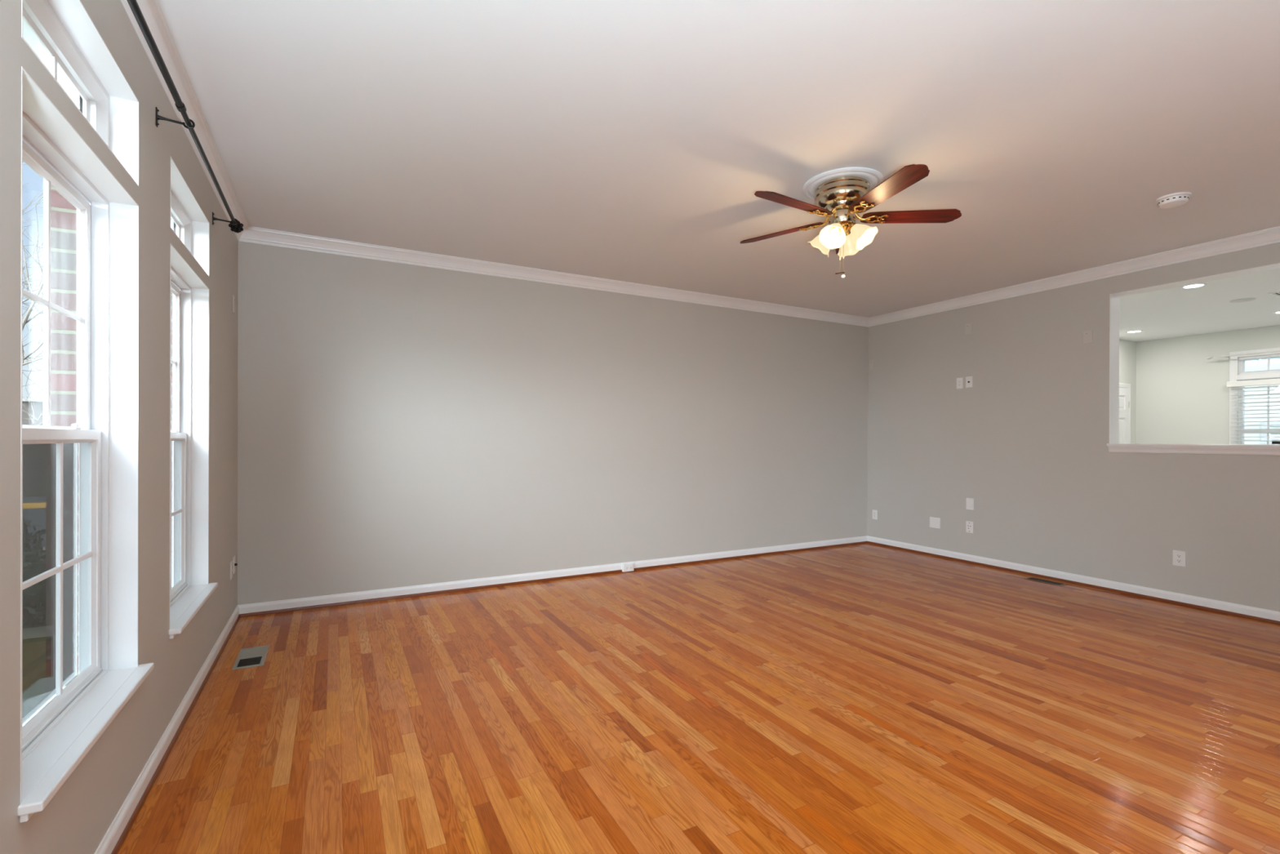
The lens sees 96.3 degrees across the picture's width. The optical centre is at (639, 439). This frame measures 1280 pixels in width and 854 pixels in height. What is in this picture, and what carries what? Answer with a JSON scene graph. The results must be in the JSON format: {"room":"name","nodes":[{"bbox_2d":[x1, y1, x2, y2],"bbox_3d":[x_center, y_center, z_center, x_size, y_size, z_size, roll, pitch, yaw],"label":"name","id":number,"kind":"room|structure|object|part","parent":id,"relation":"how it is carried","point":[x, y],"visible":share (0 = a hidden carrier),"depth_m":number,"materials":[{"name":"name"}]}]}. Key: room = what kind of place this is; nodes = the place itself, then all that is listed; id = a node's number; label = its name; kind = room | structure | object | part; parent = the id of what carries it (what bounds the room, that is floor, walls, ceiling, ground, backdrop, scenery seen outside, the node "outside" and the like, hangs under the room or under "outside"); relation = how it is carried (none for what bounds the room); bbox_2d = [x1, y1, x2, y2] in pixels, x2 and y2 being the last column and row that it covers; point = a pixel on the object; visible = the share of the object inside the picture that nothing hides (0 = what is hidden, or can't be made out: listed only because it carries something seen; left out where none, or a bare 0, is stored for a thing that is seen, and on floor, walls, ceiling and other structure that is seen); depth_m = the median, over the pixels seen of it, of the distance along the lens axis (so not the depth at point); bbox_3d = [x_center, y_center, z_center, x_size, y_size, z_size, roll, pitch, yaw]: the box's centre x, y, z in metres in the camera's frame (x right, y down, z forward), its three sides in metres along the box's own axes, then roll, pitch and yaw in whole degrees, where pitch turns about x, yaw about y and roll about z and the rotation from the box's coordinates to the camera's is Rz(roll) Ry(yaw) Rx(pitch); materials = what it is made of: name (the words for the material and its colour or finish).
{"room":"empty living room","nodes":[
{"label":"empty living room","id":0,"kind":"room"},
{"bbox_2d":[50,186,173,686],"bbox_3d":[-1.079,0.171,0.332,0.090,4.200,11.600,0,0,-28],"label":"wall","id":1,"kind":"structure","parent":0,"point":[63,213],"depth_m":1.92,"materials":[{"name":"red brick"}]},
{"bbox_2d":[0,0,238,853],"bbox_3d":[-1.128,-0.007,0.711,0.120,2.955,7.717,0,0,-28],"label":"wall","id":2,"kind":"structure","parent":0,"point":[78,816],"depth_m":2.03,"materials":[{"name":"beige paint"}]},
{"bbox_2d":[17,0,154,822],"bbox_3d":[-1.652,-0.159,1.562,0.325,2.078,0.899,0,0,-28],"label":"window","id":3,"kind":"structure","parent":2,"relation":"in","point":[60,724],"depth_m":1.84,"materials":[{"name":"white paint"}]},
{"bbox_3d":[-1.544,0.822,1.628,0.014,0.018,0.867,0,0,-28],"label":"apron molding","id":4,"kind":"part","parent":3,"relation":"part of","materials":[{"name":"white paint"}]},
{"bbox_3d":[-1.730,0.846,1.527,0.160,0.068,0.883,0,0,-28],"label":"outside sill","id":5,"kind":"part","parent":3,"relation":"part of","materials":[{"name":"white paint"}]},
{"bbox_3d":[-1.681,0.383,1.549,0.006,0.794,0.799,0,0,-28],"label":"screen frame","id":6,"kind":"part","parent":3,"relation":"part of","materials":[{"name":"white plastic"}]},
{"bbox_3d":[-1.659,-0.389,1.557,0.026,0.786,0.807,0,0,-28],"label":"sash","id":7,"kind":"part","parent":3,"relation":"part of","materials":[{"name":"white plastic"}]},
{"bbox_3d":[-1.638,0.375,1.572,0.026,0.811,0.807,0,0,-28],"label":"sash","id":8,"kind":"part","parent":3,"relation":"part of","materials":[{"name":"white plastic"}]},
{"bbox_3d":[-1.642,-0.003,1.568,0.071,1.610,0.839,0,0,-28],"label":"frame","id":9,"kind":"part","parent":3,"relation":"part of","materials":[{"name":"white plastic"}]},
{"bbox_3d":[-1.631,-1.023,1.569,0.055,0.289,0.839,0,0,-28],"label":"transom frame","id":10,"kind":"part","parent":3,"relation":"part of","materials":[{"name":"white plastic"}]},
{"bbox_3d":[-1.566,0.801,1.617,0.116,0.022,0.882,0,0,-28],"label":"sill","id":11,"kind":"part","parent":3,"relation":"part of","materials":[{"name":"white paint"}]},
{"bbox_2d":[93,604,239,853],"bbox_3d":[-1.071,1.227,0.747,0.020,0.086,7.517,0,0,-28],"label":"baseboard","id":12,"kind":"structure","parent":2,"relation":"attached to","point":[114,837],"depth_m":2.20,"materials":[{"name":"white paint"}]},
{"bbox_2d":[126,0,243,232],"bbox_3d":[-1.782,-1.229,2.212,0.134,0.075,2.533,0,0,-28],"label":"curtain rod","id":13,"kind":"object","parent":2,"relation":"attached to","point":[235,225],"visible":1,"depth_m":2.11,"materials":[{"name":"black metal"}]},
{"bbox_3d":[-1.446,-1.226,1.651,0.028,0.027,1.085,0,0,-28],"label":"rod","id":14,"kind":"part","parent":13,"relation":"part of","materials":[{"name":"black metal"}]},
{"bbox_3d":[-2.003,-1.231,2.695,0.018,0.018,1.330,0,0,-28],"label":"rod","id":15,"kind":"part","parent":13,"relation":"part of","materials":[{"name":"black metal"}]},
{"bbox_2d":[168,156,217,639],"bbox_3d":[-2.254,-0.164,2.689,0.325,2.078,0.885,0,0,-28],"label":"window","id":16,"kind":"structure","parent":2,"relation":"in","point":[191,588],"depth_m":3.05,"materials":[{"name":"white paint"}]},
{"bbox_3d":[-2.283,0.378,2.676,0.006,0.794,0.785,0,0,-28],"label":"screen frame","id":17,"kind":"part","parent":16,"relation":"part of","materials":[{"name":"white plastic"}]},
{"bbox_3d":[-2.146,0.817,2.756,0.014,0.018,0.853,0,0,-28],"label":"apron molding","id":18,"kind":"part","parent":16,"relation":"part of","materials":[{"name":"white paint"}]},
{"bbox_3d":[-2.261,-0.394,2.685,0.026,0.786,0.793,0,0,-28],"label":"sash","id":19,"kind":"part","parent":16,"relation":"part of","materials":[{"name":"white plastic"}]},
{"bbox_3d":[-2.240,0.370,2.699,0.026,0.811,0.793,0,0,-28],"label":"sash","id":20,"kind":"part","parent":16,"relation":"part of","materials":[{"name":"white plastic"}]},
{"bbox_3d":[-2.244,-0.007,2.695,0.071,1.610,0.825,0,0,-28],"label":"frame","id":21,"kind":"part","parent":16,"relation":"part of","materials":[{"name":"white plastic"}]},
{"bbox_3d":[-2.233,-1.028,2.697,0.055,0.289,0.825,0,0,-28],"label":"transom frame","id":22,"kind":"part","parent":16,"relation":"part of","materials":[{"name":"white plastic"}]},
{"bbox_3d":[-2.168,0.797,2.744,0.116,0.022,0.868,0,0,-28],"label":"sill","id":23,"kind":"part","parent":16,"relation":"part of","materials":[{"name":"white paint"}]},
{"bbox_2d":[230,560,232,579],"bbox_3d":[-2.707,0.864,3.801,0.009,0.114,0.070,0,0,-28],"label":"wall outlet","id":24,"kind":"object","parent":2,"relation":"attached to","point":[231,562],"visible":1,"depth_m":3.78,"materials":[{"name":"white plastic"}]},
{"bbox_2d":[232,295,235,314],"bbox_3d":[-2.747,-0.913,3.885,0.008,0.114,0.070,0,0,-28],"label":"plate","id":25,"kind":"object","parent":2,"relation":"attached to","point":[233,296],"visible":1,"depth_m":3.88,"materials":[{"name":"grey plastic"}]},
{"bbox_2d":[232,555,237,573],"bbox_3d":[-2.758,0.852,3.910,0.021,0.114,0.070,0,0,-28],"label":"cable plate","id":26,"kind":"object","parent":2,"relation":"attached to","point":[234,564],"visible":1,"depth_m":3.88,"materials":[{"name":"white plastic"}]},
{"bbox_3d":[-2.765,0.852,3.906,0.006,0.114,0.070,0,0,-28],"label":"plate","id":27,"kind":"part","parent":26,"relation":"part of","materials":[{"name":"white plastic"}]},
{"bbox_2d":[237,240,868,604],"bbox_3d":[-0.041,-0.014,5.609,6.410,2.955,0.100,0,0,-28],"label":"wall","id":28,"kind":"structure","parent":0,"point":[399,424],"depth_m":4.97,"materials":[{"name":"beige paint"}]},
{"bbox_2d":[237,535,867,617],"bbox_3d":[-0.018,1.221,5.558,6.410,0.086,0.020,0,0,-28],"label":"baseboard","id":29,"kind":"structure","parent":28,"relation":"attached to","point":[354,597],"depth_m":4.95,"materials":[{"name":"white paint"}]},
{"bbox_2d":[622,563,634,572],"bbox_3d":[-0.114,1.224,5.484,0.116,0.072,0.035,0,0,-28],"label":"baseboard outlet","id":30,"kind":"object","parent":28,"relation":"attached to","point":[627,566],"visible":1,"depth_m":5.47,"materials":[{"name":"white plastic"}]},
{"bbox_3d":[-0.108,1.224,5.472,0.104,0.060,0.003,0,0,-28],"label":"plate","id":31,"kind":"part","parent":30,"relation":"part of","materials":[{"name":"white plastic"}]},
{"bbox_2d":[120,0,1279,327],"bbox_3d":[1.758,-1.429,2.246,6.410,0.096,7.517,0,0,-28],"label":"trim","id":32,"kind":"structure","parent":28,"relation":"attached to","point":[151,11],"depth_m":4.54,"materials":[{"name":"white paint"}]},
{"bbox_2d":[117,542,1279,853],"bbox_3d":[3.016,1.388,-0.126,6.430,0.200,12.927,0,0,-28],"label":"floor","id":33,"kind":"structure","parent":0,"point":[866,698],"depth_m":2.58,"materials":[{"name":"brown wood"}]},
{"bbox_2d":[231,644,269,670],"bbox_3d":[-2.249,1.258,3.322,0.144,0.005,0.344,0,0,-28],"label":"floor vent","id":34,"kind":"object","parent":33,"relation":"in","point":[249,657],"visible":1,"depth_m":3.30,"materials":[{"name":"grey metal"}]},
{"bbox_2d":[1023,577,1067,586],"bbox_3d":[3.651,1.276,5.163,0.124,0.005,0.300,0,0,-28],"label":"floor vent","id":35,"kind":"object","parent":33,"relation":"in","point":[1034,579],"visible":1,"depth_m":5.15,"materials":[{"name":"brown metal"}]},
{"bbox_2d":[157,0,1279,317],"bbox_3d":[1.758,-1.577,2.245,6.650,0.200,7.717,0,0,-28],"label":"ceiling","id":36,"kind":"structure","parent":0,"point":[634,141],"depth_m":2.72,"materials":[{"name":"white paint"}]},
{"bbox_2d":[740,164,961,278],"bbox_3d":[1.139,-1.209,3.301,1.239,0.543,1.271,0,0,-28],"label":"ceiling fan","id":37,"kind":"object","parent":36,"relation":"hanging from","point":[839,194],"visible":1,"depth_m":3.25,"materials":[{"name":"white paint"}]},
{"bbox_3d":[0.875,-1.289,3.588,0.558,0.006,0.132,0,12,40],"label":"fan blade","id":38,"kind":"part","parent":37,"relation":"part of","materials":[{"name":"brown wood"}]},
{"bbox_3d":[0.844,-1.288,3.129,0.558,0.006,0.132,0,12,-32],"label":"fan blade","id":39,"kind":"part","parent":37,"relation":"part of","materials":[{"name":"brown wood"}]},
{"bbox_3d":[1.093,-1.177,3.406,0.152,0.111,0.152,0,42,-50],"label":"lamp shade","id":40,"kind":"part","parent":37,"relation":"part of","materials":[{"name":"white glass"}]},
{"bbox_3d":[1.106,-1.176,3.255,0.152,0.111,0.152,0,-42,40],"label":"lamp shade","id":41,"kind":"part","parent":37,"relation":"part of","materials":[{"name":"white glass"}]},
{"bbox_3d":[1.108,-1.180,3.258,0.048,0.077,0.048,0,-42,40],"label":"light bulb","id":42,"kind":"part","parent":37,"relation":"part of","materials":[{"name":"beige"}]},
{"bbox_3d":[1.243,-1.176,3.419,0.152,0.111,0.152,0,42,40],"label":"lamp shade","id":43,"kind":"part","parent":37,"relation":"part of","materials":[{"name":"white glass"}]},
{"bbox_3d":[1.256,-1.175,3.268,0.152,0.111,0.152,0,-42,-50],"label":"lamp shade","id":44,"kind":"part","parent":37,"relation":"part of","materials":[{"name":"white glass"}]},
{"bbox_3d":[1.270,-1.286,2.958,0.132,0.006,0.558,13,-3,-14],"label":"fan blade","id":45,"kind":"part","parent":37,"relation":"part of","materials":[{"name":"brown wood"}]},
{"bbox_3d":[1.565,-1.285,3.310,0.558,0.006,0.132,0,-12,4],"label":"fan blade","id":46,"kind":"part","parent":37,"relation":"part of","materials":[{"name":"brown wood"}]},
{"bbox_2d":[1155,191,1191,208],"bbox_3d":[3.248,-1.450,3.494,0.164,0.049,0.164,0,0,-28],"label":"smoke detector","id":47,"kind":"object","parent":36,"relation":"attached to","point":[1176,199],"visible":1,"depth_m":3.46,"materials":[{"name":"white plastic"}]},
{"bbox_2d":[866,242,1279,611],"bbox_3d":[4.650,0.008,3.796,0.160,2.955,7.717,0,0,-28],"label":"wall","id":48,"kind":"structure","parent":0,"point":[1028,439],"depth_m":5.25,"materials":[{"name":"beige paint"}]},
{"bbox_2d":[872,509,877,519],"bbox_3d":[2.855,0.911,6.974,0.009,0.114,0.070,0,0,-28],"label":"wall outlet","id":49,"kind":"object","parent":48,"relation":"attached to","point":[874,512],"visible":1,"depth_m":6.97,"materials":[{"name":"white plastic"}]},
{"bbox_2d":[929,516,940,528],"bbox_3d":[3.228,0.909,6.279,0.006,0.114,0.120,0,0,-28],"label":"blank plate","id":50,"kind":"object","parent":48,"relation":"attached to","point":[935,522],"visible":1,"depth_m":6.27,"materials":[{"name":"white plastic"}]},
{"bbox_2d":[956,377,963,388],"bbox_3d":[3.363,-0.593,6.031,0.009,0.114,0.070,0,0,-28],"label":"wall outlet","id":51,"kind":"object","parent":48,"relation":"attached to","point":[959,380],"visible":1,"depth_m":6.02,"materials":[{"name":"white plastic"}]},
{"bbox_2d":[964,322,972,334],"bbox_3d":[3.408,-1.149,5.949,0.008,0.114,0.070,0,0,-28],"label":"plate","id":52,"kind":"object","parent":48,"relation":"attached to","point":[968,326],"visible":1,"depth_m":5.95,"materials":[{"name":"grey plastic"}]},
{"bbox_2d":[965,376,972,387],"bbox_3d":[3.405,-0.597,5.939,0.021,0.114,0.070,0,0,-28],"label":"cable plate","id":53,"kind":"object","parent":48,"relation":"attached to","point":[968,379],"visible":1,"depth_m":5.94,"materials":[{"name":"white plastic"}]},
{"bbox_2d":[965,520,973,533],"bbox_3d":[3.410,0.905,5.935,0.009,0.116,0.074,0,0,-28],"label":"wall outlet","id":54,"kind":"object","parent":48,"relation":"attached to","point":[969,525],"visible":1,"depth_m":5.93,"materials":[{"name":"white plastic"}]},
{"bbox_2d":[965,497,973,510],"bbox_3d":[3.412,0.665,5.933,0.008,0.118,0.078,0,0,-28],"label":"blank plate","id":55,"kind":"object","parent":48,"relation":"attached to","point":[970,501],"visible":1,"depth_m":5.93,"materials":[{"name":"white plastic"}]},
{"bbox_2d":[866,535,1279,624],"bbox_3d":[4.566,1.242,3.756,0.020,0.086,7.517,0,0,-28],"label":"baseboard","id":56,"kind":"structure","parent":48,"relation":"attached to","point":[1216,606],"depth_m":4.91,"materials":[{"name":"white paint"}]},
{"bbox_2d":[1083,329,1093,343],"bbox_3d":[3.911,-0.896,5.007,0.008,0.114,0.070,0,0,-28],"label":"plate","id":57,"kind":"object","parent":48,"relation":"attached to","point":[1087,335],"visible":1,"depth_m":5.00,"materials":[{"name":"grey plastic"}]},
{"bbox_2d":[1173,550,1186,566],"bbox_3d":[4.196,0.924,4.463,0.009,0.118,0.078,0,0,-28],"label":"wall outlet","id":58,"kind":"object","parent":48,"relation":"attached to","point":[1179,557],"visible":1,"depth_m":4.46,"materials":[{"name":"white plastic"}]},
{"bbox_2d":[1106,443,1279,455],"bbox_3d":[4.571,0.075,3.940,0.224,0.074,2.205,0,0,-28],"label":"ledge","id":59,"kind":"object","parent":48,"relation":"attached to","point":[1218,449],"visible":1,"depth_m":4.35,"materials":[{"name":"white paint"}]},
{"bbox_2d":[1108,262,1279,443],"bbox_3d":[4.570,-0.586,3.949,0.162,1.288,2.175,0,0,-28],"label":"trim","id":60,"kind":"structure","parent":48,"relation":"attached to","point":[1114,299],"depth_m":4.88,"materials":[{"name":"white paint"}]},
{"bbox_2d":[1119,338,1136,443],"bbox_3d":[5.377,-0.098,7.574,4.680,2.755,0.100,0,0,-28],"label":"wall","id":61,"kind":"structure","parent":0,"point":[1127,348],"depth_m":8.55,"materials":[{"name":"white paint"}]},
{"bbox_2d":[1119,382,1130,443],"bbox_3d":[6.888,0.229,8.277,0.940,2.110,0.088,0,0,-28],"label":"door","id":62,"kind":"structure","parent":61,"relation":"in","point":[1124,388],"depth_m":8.44,"materials":[{"name":"white paint"}]},
{"bbox_3d":[7.023,-0.546,8.384,0.211,0.156,0.008,0,0,-28],"label":"raised panel","id":63,"kind":"part","parent":62,"relation":"part of","materials":[{"name":"white paint"}]},
{"bbox_3d":[7.021,0.019,8.385,0.211,0.626,0.008,0,0,-28],"label":"raised panel","id":64,"kind":"part","parent":62,"relation":"part of","materials":[{"name":"white paint"}]},
{"bbox_2d":[1119,268,1279,342],"bbox_3d":[7.050,-1.562,4.607,4.830,0.200,6.900,0,0,-28],"label":"ceiling","id":65,"kind":"structure","parent":0,"point":[1176,311],"depth_m":6.43,"materials":[{"name":"white paint"}]},
{"bbox_2d":[1125,329,1142,333],"bbox_3d":[6.722,-1.468,7.800,0.184,0.006,0.184,0,0,-28],"label":"recessed light","id":66,"kind":"object","parent":65,"relation":"in","point":[1138,331],"visible":1,"depth_m":7.81,"materials":[{"name":"white plastic"}]},
{"bbox_2d":[1180,283,1207,288],"bbox_3d":[5.294,-1.468,5.484,0.184,0.006,0.184,0,0,-28],"label":"recessed light","id":67,"kind":"object","parent":65,"relation":"in","point":[1196,285],"visible":1,"depth_m":5.49,"materials":[{"name":"white plastic"}]},
{"bbox_2d":[1229,297,1256,302],"bbox_3d":[6.340,-1.465,6.031,0.196,0.006,0.196,0,0,-28],"label":"ceiling speaker","id":68,"kind":"object","parent":65,"relation":"attached to","point":[1243,300],"visible":1,"depth_m":6.01,"materials":[{"name":"grey plastic"}]},
{"bbox_2d":[1267,291,1279,296],"bbox_3d":[6.465,-1.463,5.690,0.260,0.008,0.260,0,0,-28],"label":"ceiling vent","id":69,"kind":"object","parent":65,"relation":"in","point":[1277,293],"visible":1,"depth_m":5.75,"materials":[{"name":"white plastic"}]},
{"bbox_2d":[1273,385,1279,392],"bbox_3d":[6.479,-0.973,5.705,0.241,0.987,0.241,0,0,-28],"label":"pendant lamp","id":70,"kind":"object","parent":65,"relation":"hanging from","point":[1277,389],"visible":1,"depth_m":5.74,"materials":[{"name":"white glass"}]},
{"bbox_2d":[1135,324,1279,444],"bbox_3d":[9.108,-0.080,5.713,0.150,2.755,6.900,0,0,-28],"label":"wall","id":71,"kind":"structure","parent":0,"point":[1183,395],"depth_m":8.09,"materials":[{"name":"white paint"}]},
{"bbox_2d":[1204,350,1279,359],"bbox_3d":[8.278,-1.113,6.937,0.166,0.070,2.126,0,0,-28],"label":"curtain rod","id":72,"kind":"object","parent":71,"relation":"attached to","point":[1227,356],"visible":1,"depth_m":7.57,"materials":[{"name":"white metal"}]},
{"bbox_2d":[1229,347,1279,444],"bbox_3d":[8.382,-0.278,6.996,0.122,1.790,1.700,0,0,-28],"label":"window","id":73,"kind":"structure","parent":71,"relation":"in","point":[1269,374],"depth_m":7.65,"materials":[{"name":"white paint"}]},
{"bbox_2d":[1226,378,1279,444],"bbox_3d":[8.298,-0.136,6.955,0.061,1.276,1.715,0,0,-28],"label":"window blind","id":74,"kind":"object","parent":73,"relation":"attached to","point":[1255,383],"visible":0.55,"depth_m":7.47,"materials":[{"name":"white plastic"}]},
{"bbox_3d":[8.400,-0.120,7.007,0.080,1.325,1.550,0,0,-28],"label":"frame","id":75,"kind":"part","parent":73,"relation":"part of","materials":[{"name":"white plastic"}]},
{"bbox_3d":[8.404,-0.978,7.005,0.080,0.240,1.550,0,0,-28],"label":"transom frame","id":76,"kind":"part","parent":73,"relation":"part of","materials":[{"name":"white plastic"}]},
{"bbox_3d":[8.398,-0.107,7.005,0.025,0.040,1.490,0,0,-28],"label":"meeting rail","id":77,"kind":"part","parent":73,"relation":"part of","materials":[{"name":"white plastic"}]},
{"label":"outside","id":78,"kind":"structure","parent":0,"visible":0},
{"bbox_3d":[-29.953,1.937,8.956,36.800,0.012,16.000,0,0,-28],"label":"driveway","id":79,"kind":"object","parent":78,"visible":0},
{"bbox_2d":[22,164,43,425],"bbox_3d":[-12.923,-1.897,11.508,6.279,7.817,4.297,0,0,28],"label":"bare tree","id":80,"kind":"object","parent":79,"relation":"on","point":[30,309],"visible":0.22,"depth_m":11.21,"materials":[{"name":"grey plant"}]},
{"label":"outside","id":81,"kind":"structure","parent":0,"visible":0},
{"bbox_3d":[26.863,2.222,25.687,47.200,0.200,100.000,0,0,-28],"label":"lawn","id":82,"kind":"structure","parent":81,"visible":0},
{"bbox_2d":[1244,357,1279,444],"bbox_3d":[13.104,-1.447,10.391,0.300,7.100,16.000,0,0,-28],"label":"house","id":83,"kind":"structure","parent":82,"relation":"on","point":[1255,365],"depth_m":11.49,"materials":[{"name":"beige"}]},
{"bbox_3d":[12.809,-1.999,10.826,0.012,1.000,2.050,0,0,-28],"label":"pane","id":84,"kind":"part","parent":83,"relation":"part of","materials":[{"name":"clear glass"}]},
{"bbox_3d":[-40.938,2.019,0.824,69.760,0.200,120.000,0,0,-28],"label":"lawn","id":85,"kind":"structure","parent":0,"visible":0},
{"bbox_2d":[22,398,43,425],"bbox_3d":[-22.026,0.268,22.250,9.100,3.350,6.400,0,0,-28],"label":"house","id":86,"kind":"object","parent":85,"relation":"on","point":[38,402],"visible":0.02,"depth_m":19.52,"materials":[{"name":"grey"}]}
]}

